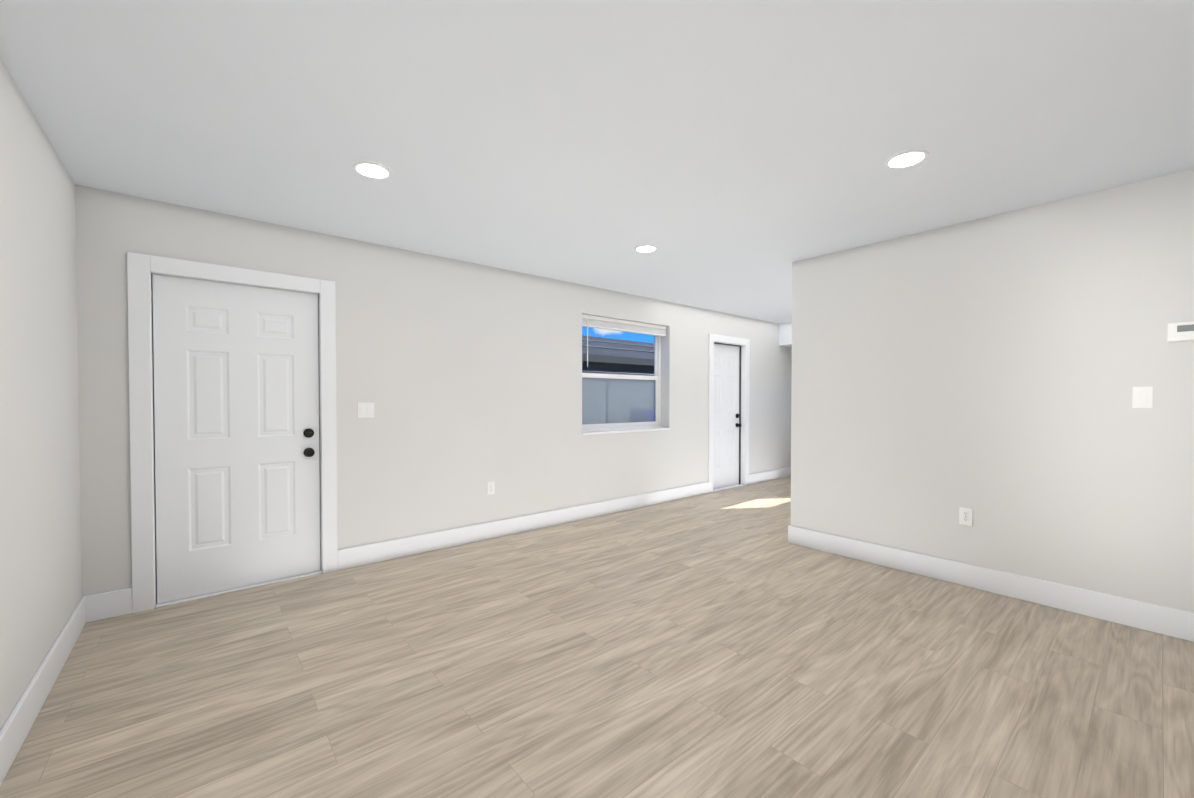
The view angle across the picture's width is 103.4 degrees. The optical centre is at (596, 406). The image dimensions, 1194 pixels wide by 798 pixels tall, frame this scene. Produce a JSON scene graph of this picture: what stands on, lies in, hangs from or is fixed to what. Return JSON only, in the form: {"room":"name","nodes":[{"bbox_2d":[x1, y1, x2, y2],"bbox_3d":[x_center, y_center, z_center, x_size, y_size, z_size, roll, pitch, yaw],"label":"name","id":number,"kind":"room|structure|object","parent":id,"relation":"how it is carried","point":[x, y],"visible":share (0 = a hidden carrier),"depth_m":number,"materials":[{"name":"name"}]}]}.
{"room":"empty living room","nodes":[
{"label":"empty living room","id":0,"kind":"room"},
{"bbox_2d":[0,59,81,730],"bbox_3d":[-1.525,0.022,0.803,0.250,2.440,4.530,-1,1,-40],"label":"wall","id":1,"kind":"structure","parent":0,"point":[40,558],"depth_m":1.94,"materials":[{"name":"beige paint"}]},
{"bbox_2d":[0,597,85,785],"bbox_3d":[-1.498,1.164,0.996,0.016,0.150,4.264,-1,1,-40],"label":"baseboard","id":2,"kind":"structure","parent":1,"relation":"attached to","point":[16,728],"depth_m":1.86,"materials":[{"name":"white paint"}]},
{"bbox_2d":[75,185,791,596],"bbox_3d":[1.224,-0.062,6.216,11.415,2.440,0.250,-1,1,-40],"label":"wall","id":3,"kind":"structure","parent":0,"point":[465,377],"depth_m":3.90,"materials":[{"name":"beige paint"}]},
{"bbox_2d":[127,252,337,612],"bbox_3d":[-2.391,0.152,3.185,1.073,2.106,0.268,-1,1,-40],"label":"door frame","id":4,"kind":"structure","parent":3,"relation":"attached to","point":[142,269],"depth_m":2.83,"materials":[{"name":"white paint"}]},
{"bbox_2d":[152,274,319,603],"bbox_3d":[-2.327,0.197,3.109,0.865,1.994,0.115,-1,1,-40],"label":"door","id":5,"kind":"structure","parent":3,"relation":"in","point":[236,399],"depth_m":3.08,"materials":[{"name":"white paint"}]},
{"bbox_2d":[357,403,373,417],"bbox_3d":[-1.747,0.029,3.563,0.116,0.116,0.010,-1,1,-40],"label":"switch plate","id":6,"kind":"object","parent":3,"relation":"attached to","point":[365,410],"visible":1,"depth_m":3.56,"materials":[{"name":"white plastic"}]},
{"bbox_2d":[83,467,790,622],"bbox_3d":[1.310,1.084,6.132,10.915,0.150,0.016,-1,1,-40],"label":"baseboard","id":7,"kind":"structure","parent":3,"relation":"attached to","point":[106,605],"depth_m":4.12,"materials":[{"name":"white paint"}]},
{"bbox_2d":[487,481,494,494],"bbox_3d":[-0.954,0.734,4.238,0.072,0.116,0.009,-1,1,-40],"label":"outlet","id":8,"kind":"object","parent":3,"relation":"attached to","point":[490,487],"visible":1,"depth_m":4.24,"materials":[{"name":"white plastic"}]},
{"bbox_2d":[582,331,660,431],"bbox_3d":[0.260,-0.356,5.459,1.358,1.247,0.058,-1,1,-40],"label":"window","id":9,"kind":"structure","parent":3,"relation":"in","point":[634,424],"depth_m":5.53,"materials":[{"name":"white"}]},
{"bbox_2d":[582,314,665,366],"bbox_3d":[0.326,-0.702,5.375,1.336,0.546,0.070,-1,1,-40],"label":"window blind","id":10,"kind":"object","parent":9,"relation":"attached to","point":[591,321],"visible":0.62,"depth_m":5.30,"materials":[{"name":"white plastic"}]},
{"bbox_2d":[582,427,669,434],"bbox_3d":[0.307,0.279,5.413,1.360,0.022,0.210,-1,1,-40],"label":"window sill","id":11,"kind":"structure","parent":3,"relation":"attached to","point":[620,431],"depth_m":5.29,"materials":[{"name":"white paint"}]},
{"bbox_2d":[713,344,741,488],"bbox_3d":[1.802,0.130,6.632,0.752,2.018,0.115,-1,1,-40],"label":"door","id":12,"kind":"structure","parent":3,"relation":"in","point":[727,424],"depth_m":6.67,"materials":[{"name":"white paint"}]},
{"bbox_2d":[708,334,749,492],"bbox_3d":[1.773,0.088,6.666,0.950,2.125,0.268,-1,1,-40],"label":"door frame","id":13,"kind":"structure","parent":3,"relation":"attached to","point":[743,344],"depth_m":6.82,"materials":[{"name":"white paint"}]},
{"bbox_2d":[0,476,1193,797],"bbox_3d":[2.677,1.235,4.499,11.415,0.100,4.780,-1,1,-40],"label":"floor","id":14,"kind":"structure","parent":0,"point":[730,642],"depth_m":2.07,"materials":[{"name":"wood"}]},
{"bbox_2d":[0,0,1193,323],"bbox_3d":[2.677,-1.315,4.459,11.415,0.120,4.780,-1,1,-40],"label":"ceiling","id":15,"kind":"structure","parent":0,"point":[728,156],"depth_m":1.98,"materials":[{"name":"paint"}]},
{"bbox_2d":[353,161,391,178],"bbox_3d":[-1.161,-1.219,2.437,0.184,0.008,0.184,-1,1,-40],"label":"recessed light","id":16,"kind":"object","parent":15,"relation":"in","point":[369,169],"visible":1,"depth_m":2.43,"materials":[{"name":"white paint"}]},
{"bbox_2d":[634,245,657,252],"bbox_3d":[0.386,-1.239,3.705,0.184,0.008,0.184,-1,1,-40],"label":"recessed light","id":17,"kind":"object","parent":15,"relation":"in","point":[645,248],"visible":1,"depth_m":3.69,"materials":[{"name":"white paint"}]},
{"bbox_2d":[884,149,928,168],"bbox_3d":[1.526,-1.218,2.325,0.184,0.008,0.184,-1,1,-40],"label":"recessed light","id":18,"kind":"object","parent":15,"relation":"in","point":[905,159],"visible":0.98,"depth_m":2.32,"materials":[{"name":"white paint"}]},
{"bbox_2d":[779,322,791,346],"bbox_3d":[4.753,-1.137,7.814,3.430,0.340,1.800,-1,1,-40],"label":"ceiling","id":19,"kind":"structure","parent":0,"point":[785,334],"depth_m":7.32,"materials":[{"name":"paint"}]},
{"bbox_2d":[791,169,1193,612],"bbox_3d":[2.543,-0.015,3.194,0.150,2.440,2.480,-1,1,-40],"label":"wall","id":20,"kind":"structure","parent":0,"point":[992,371],"depth_m":2.96,"materials":[{"name":"beige paint"}]},
{"bbox_2d":[959,507,972,525],"bbox_3d":[2.475,0.738,3.162,0.009,0.116,0.072,-1,1,-40],"label":"outlet","id":21,"kind":"object","parent":20,"relation":"attached to","point":[965,516],"visible":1,"depth_m":3.16,"materials":[{"name":"white plastic"}]},
{"bbox_2d":[788,525,1193,641],"bbox_3d":[2.527,1.130,3.219,0.166,0.150,2.480,-1,1,-40],"label":"baseboard","id":22,"kind":"structure","parent":20,"relation":"attached to","point":[1169,621],"depth_m":2.96,"materials":[{"name":"white paint"}]},
{"bbox_2d":[1132,387,1152,407],"bbox_3d":[2.966,-0.049,2.562,0.010,0.116,0.072,-1,1,-40],"label":"switch plate","id":23,"kind":"object","parent":20,"relation":"attached to","point":[1142,397],"visible":1,"depth_m":2.56,"materials":[{"name":"white plastic"}]},
{"bbox_2d":[1167,321,1193,341],"bbox_3d":[3.052,-0.390,2.440,0.027,0.100,0.123,-1,1,-40],"label":"thermostat","id":24,"kind":"object","parent":20,"relation":"attached to","point":[1180,331],"visible":1,"depth_m":2.45,"materials":[{"name":"white plastic"}]},
{"label":"outside","id":25,"kind":"structure","parent":0,"visible":0},
{"bbox_3d":[-8.189,0.933,25.222,60.000,0.100,40.920,-1,1,-40],"label":"ground","id":26,"kind":"structure","parent":25,"visible":0},
{"bbox_2d":[582,370,654,423],"bbox_3d":[3.548,0.221,11.152,28.025,1.760,0.055,-1,1,-40],"label":"fence","id":27,"kind":"object","parent":26,"relation":"on","point":[603,372],"depth_m":8.41,"materials":[{"name":"grey"}]},
{"bbox_2d":[582,335,654,423],"bbox_3d":[0.175,-1.099,21.422,40.700,4.080,8.730,-1,1,-40],"label":"neighbouring house","id":28,"kind":"structure","parent":26,"relation":"on","point":[599,347],"depth_m":17.07,"materials":[{"name":"paint"}]}
]}

